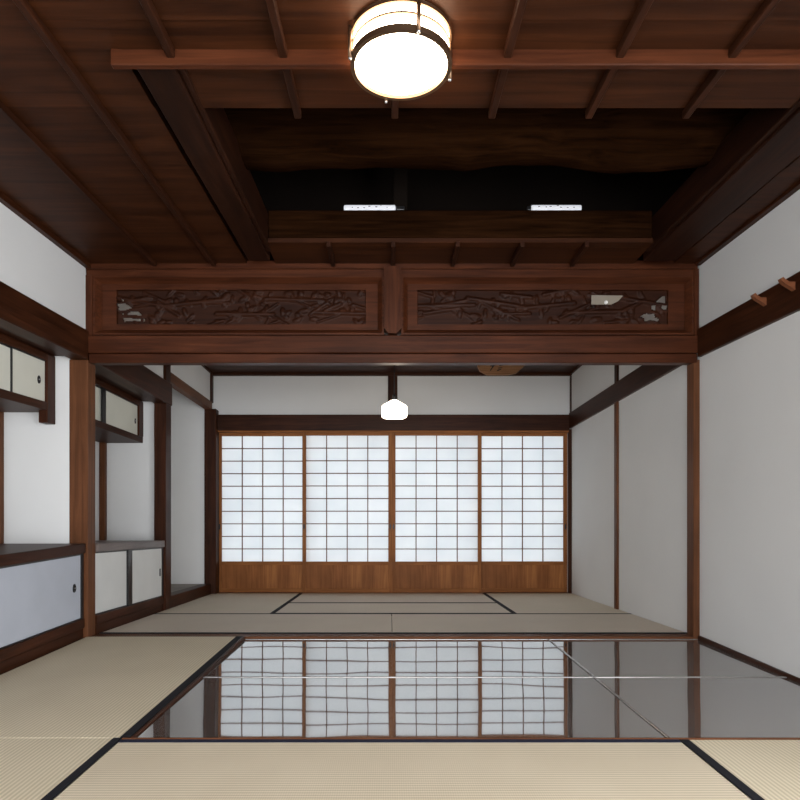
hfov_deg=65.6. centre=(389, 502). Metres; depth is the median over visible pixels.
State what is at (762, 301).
wall hook
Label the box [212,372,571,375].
trim
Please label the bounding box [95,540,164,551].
board
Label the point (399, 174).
pillar
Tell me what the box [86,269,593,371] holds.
ceiling
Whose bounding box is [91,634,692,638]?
trim
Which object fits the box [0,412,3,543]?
trim
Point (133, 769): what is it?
mat
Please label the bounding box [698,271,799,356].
trim
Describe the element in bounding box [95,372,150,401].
trim
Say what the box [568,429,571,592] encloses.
pillar
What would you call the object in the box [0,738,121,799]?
mat
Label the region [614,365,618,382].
pillar
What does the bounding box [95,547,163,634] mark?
base cabinet
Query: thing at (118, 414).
upper cabinet
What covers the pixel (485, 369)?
plaque
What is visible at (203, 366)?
trim
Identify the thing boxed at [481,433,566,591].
screen
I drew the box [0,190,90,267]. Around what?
trim
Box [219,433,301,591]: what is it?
screen
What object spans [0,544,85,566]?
board
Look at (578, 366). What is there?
trim
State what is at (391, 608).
mat
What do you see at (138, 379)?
trim
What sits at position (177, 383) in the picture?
trim
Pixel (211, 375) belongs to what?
pillar
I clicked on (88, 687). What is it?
mat
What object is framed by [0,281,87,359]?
trim
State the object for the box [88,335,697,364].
lintel
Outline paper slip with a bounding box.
[591,295,621,304]
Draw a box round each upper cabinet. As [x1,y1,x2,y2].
[0,333,54,424]
[95,377,142,442]
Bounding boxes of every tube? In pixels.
[344,205,403,209]
[527,205,581,209]
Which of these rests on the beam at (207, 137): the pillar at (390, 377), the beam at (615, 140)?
the beam at (615, 140)
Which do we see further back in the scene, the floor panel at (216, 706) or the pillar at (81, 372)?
the pillar at (81, 372)
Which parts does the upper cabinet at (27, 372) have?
door, rail, rail, door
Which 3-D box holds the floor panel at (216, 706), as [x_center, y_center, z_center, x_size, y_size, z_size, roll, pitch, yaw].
[0.039,0.840,2.559,1.854,0.036,0.791,0,0,0]
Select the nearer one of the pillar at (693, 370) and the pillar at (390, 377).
the pillar at (693, 370)
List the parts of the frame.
rail, post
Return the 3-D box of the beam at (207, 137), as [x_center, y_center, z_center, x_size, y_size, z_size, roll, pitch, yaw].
[-0.767,-1.562,2.880,0.155,0.235,1.640,0,0,0]
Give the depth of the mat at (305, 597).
5.92 m
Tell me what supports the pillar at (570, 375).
attached to the wall at (750, 385)
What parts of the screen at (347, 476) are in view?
rail, rail, panel, rail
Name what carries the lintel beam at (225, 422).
attached to the wall at (232, 395)
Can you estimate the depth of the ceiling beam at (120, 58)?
2.00 m
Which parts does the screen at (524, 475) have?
panel, rail, rail, rail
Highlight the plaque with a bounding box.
[477,365,524,374]
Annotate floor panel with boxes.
[137,676,664,737]
[206,639,589,675]
[548,639,780,676]
[593,676,799,737]
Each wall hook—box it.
[751,293,766,306]
[778,277,794,290]
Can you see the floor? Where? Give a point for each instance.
(174, 587)
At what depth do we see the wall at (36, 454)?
3.80 m
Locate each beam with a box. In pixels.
[137,69,270,260]
[144,83,751,173]
[268,210,651,237]
[643,99,799,260]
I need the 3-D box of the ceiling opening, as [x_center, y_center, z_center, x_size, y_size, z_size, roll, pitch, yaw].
[-0.235,-2.030,2.400,4.570,1.700,8.600,0,0,0]
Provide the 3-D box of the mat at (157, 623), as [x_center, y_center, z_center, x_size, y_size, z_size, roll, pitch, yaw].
[-0.911,0.866,4.375,1.844,0.092,0.938,0,0,0]
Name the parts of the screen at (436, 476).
rail, rail, panel, rail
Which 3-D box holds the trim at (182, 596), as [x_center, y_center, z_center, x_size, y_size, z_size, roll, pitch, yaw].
[-1.888,0.877,5.773,0.104,0.200,1.170,0,0,0]
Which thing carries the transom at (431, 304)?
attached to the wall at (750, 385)
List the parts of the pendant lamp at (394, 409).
lamp shade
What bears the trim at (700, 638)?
attached to the wall at (750, 385)
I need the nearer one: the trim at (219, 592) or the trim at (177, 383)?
the trim at (177, 383)
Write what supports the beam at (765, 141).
attached to the ceiling at (87, 151)
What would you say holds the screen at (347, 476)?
on the trim at (219, 592)
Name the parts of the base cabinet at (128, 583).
door, board, sill, door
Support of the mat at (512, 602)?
on the floor
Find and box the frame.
[86,261,698,334]
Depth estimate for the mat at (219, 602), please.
5.52 m
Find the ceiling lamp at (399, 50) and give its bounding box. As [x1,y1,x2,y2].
[348,0,451,103]
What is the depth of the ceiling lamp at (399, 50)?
1.88 m
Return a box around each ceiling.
[0,0,799,265]
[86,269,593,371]
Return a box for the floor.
[171,584,198,591]
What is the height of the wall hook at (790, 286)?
0.062 m
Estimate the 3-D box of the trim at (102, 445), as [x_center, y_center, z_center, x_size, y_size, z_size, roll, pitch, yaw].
[-2.375,-0.095,5.131,0.046,0.810,0.042,0,0,0]
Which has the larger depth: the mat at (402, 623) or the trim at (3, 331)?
the mat at (402, 623)
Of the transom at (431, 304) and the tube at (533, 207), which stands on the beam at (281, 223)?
the tube at (533, 207)
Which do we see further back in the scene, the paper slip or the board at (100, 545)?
the board at (100, 545)
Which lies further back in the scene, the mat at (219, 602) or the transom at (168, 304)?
the mat at (219, 602)
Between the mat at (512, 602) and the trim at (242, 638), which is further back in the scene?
the mat at (512, 602)
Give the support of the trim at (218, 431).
attached to the wall at (232, 395)
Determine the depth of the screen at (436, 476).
6.47 m
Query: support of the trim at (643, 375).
attached to the wall at (750, 385)
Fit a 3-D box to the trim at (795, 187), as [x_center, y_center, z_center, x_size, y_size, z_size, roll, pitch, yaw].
[1.883,-1.469,0.998,0.035,0.032,5.595,0,0,0]
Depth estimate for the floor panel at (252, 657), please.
3.30 m
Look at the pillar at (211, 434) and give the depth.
6.36 m
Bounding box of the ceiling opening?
[136,69,697,260]
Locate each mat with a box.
[0,636,241,737]
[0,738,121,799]
[54,739,750,799]
[99,613,391,633]
[158,593,302,612]
[276,603,509,619]
[290,593,495,602]
[392,613,686,633]
[482,593,626,612]
[680,739,799,799]
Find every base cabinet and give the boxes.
[0,553,83,674]
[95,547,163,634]
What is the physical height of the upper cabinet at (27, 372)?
0.418 m
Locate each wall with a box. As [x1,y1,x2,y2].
[0,202,209,583]
[212,376,570,591]
[571,189,799,677]
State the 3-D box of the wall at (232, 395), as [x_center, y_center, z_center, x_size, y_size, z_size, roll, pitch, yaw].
[0.000,-0.200,6.530,3.800,2.386,0.140,0,0,0]
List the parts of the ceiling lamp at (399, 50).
rod, glass, rod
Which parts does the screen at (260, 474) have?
rail, rail, panel, rail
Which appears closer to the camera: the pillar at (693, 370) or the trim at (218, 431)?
the pillar at (693, 370)
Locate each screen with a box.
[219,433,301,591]
[302,432,391,592]
[392,432,480,592]
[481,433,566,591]
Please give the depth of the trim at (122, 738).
2.15 m
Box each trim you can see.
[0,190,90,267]
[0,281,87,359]
[0,327,62,355]
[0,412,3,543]
[87,353,171,405]
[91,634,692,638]
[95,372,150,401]
[99,442,106,539]
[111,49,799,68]
[122,738,799,739]
[131,636,244,737]
[171,373,211,408]
[171,584,210,607]
[201,365,212,373]
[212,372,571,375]
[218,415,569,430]
[218,431,568,432]
[219,592,567,592]
[569,365,681,427]
[570,296,661,373]
[695,180,799,264]
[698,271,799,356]
[698,636,799,682]
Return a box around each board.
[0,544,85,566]
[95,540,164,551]
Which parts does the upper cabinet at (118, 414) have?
door, rail, rail, door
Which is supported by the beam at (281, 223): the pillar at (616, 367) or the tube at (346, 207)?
the tube at (346, 207)
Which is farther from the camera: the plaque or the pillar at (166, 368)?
the plaque
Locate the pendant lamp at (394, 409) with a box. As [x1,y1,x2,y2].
[382,365,406,418]
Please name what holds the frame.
on the lintel
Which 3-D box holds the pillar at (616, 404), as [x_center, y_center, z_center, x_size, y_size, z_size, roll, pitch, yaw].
[1.881,0.041,5.133,0.029,1.755,0.065,0,0,0]
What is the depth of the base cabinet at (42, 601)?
3.32 m
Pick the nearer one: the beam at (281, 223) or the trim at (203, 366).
the beam at (281, 223)
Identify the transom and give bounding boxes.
[93,275,383,334]
[401,275,693,334]
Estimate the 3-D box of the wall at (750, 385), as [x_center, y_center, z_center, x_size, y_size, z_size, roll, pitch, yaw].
[1.966,-0.133,2.350,0.167,2.753,8.500,0,0,0]
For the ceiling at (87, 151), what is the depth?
2.20 m
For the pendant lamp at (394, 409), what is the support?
hanging from the ceiling at (214, 368)
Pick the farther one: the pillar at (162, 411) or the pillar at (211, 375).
the pillar at (211, 375)
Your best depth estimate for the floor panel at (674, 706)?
2.57 m
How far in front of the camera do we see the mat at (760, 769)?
1.95 m
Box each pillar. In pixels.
[69,360,94,637]
[154,403,170,610]
[163,365,170,382]
[204,409,218,593]
[210,373,212,402]
[388,375,396,401]
[393,168,406,209]
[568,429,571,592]
[570,375,571,411]
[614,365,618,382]
[614,401,618,608]
[687,360,699,639]
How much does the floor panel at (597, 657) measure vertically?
0.040 m
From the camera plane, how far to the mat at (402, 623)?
4.32 m

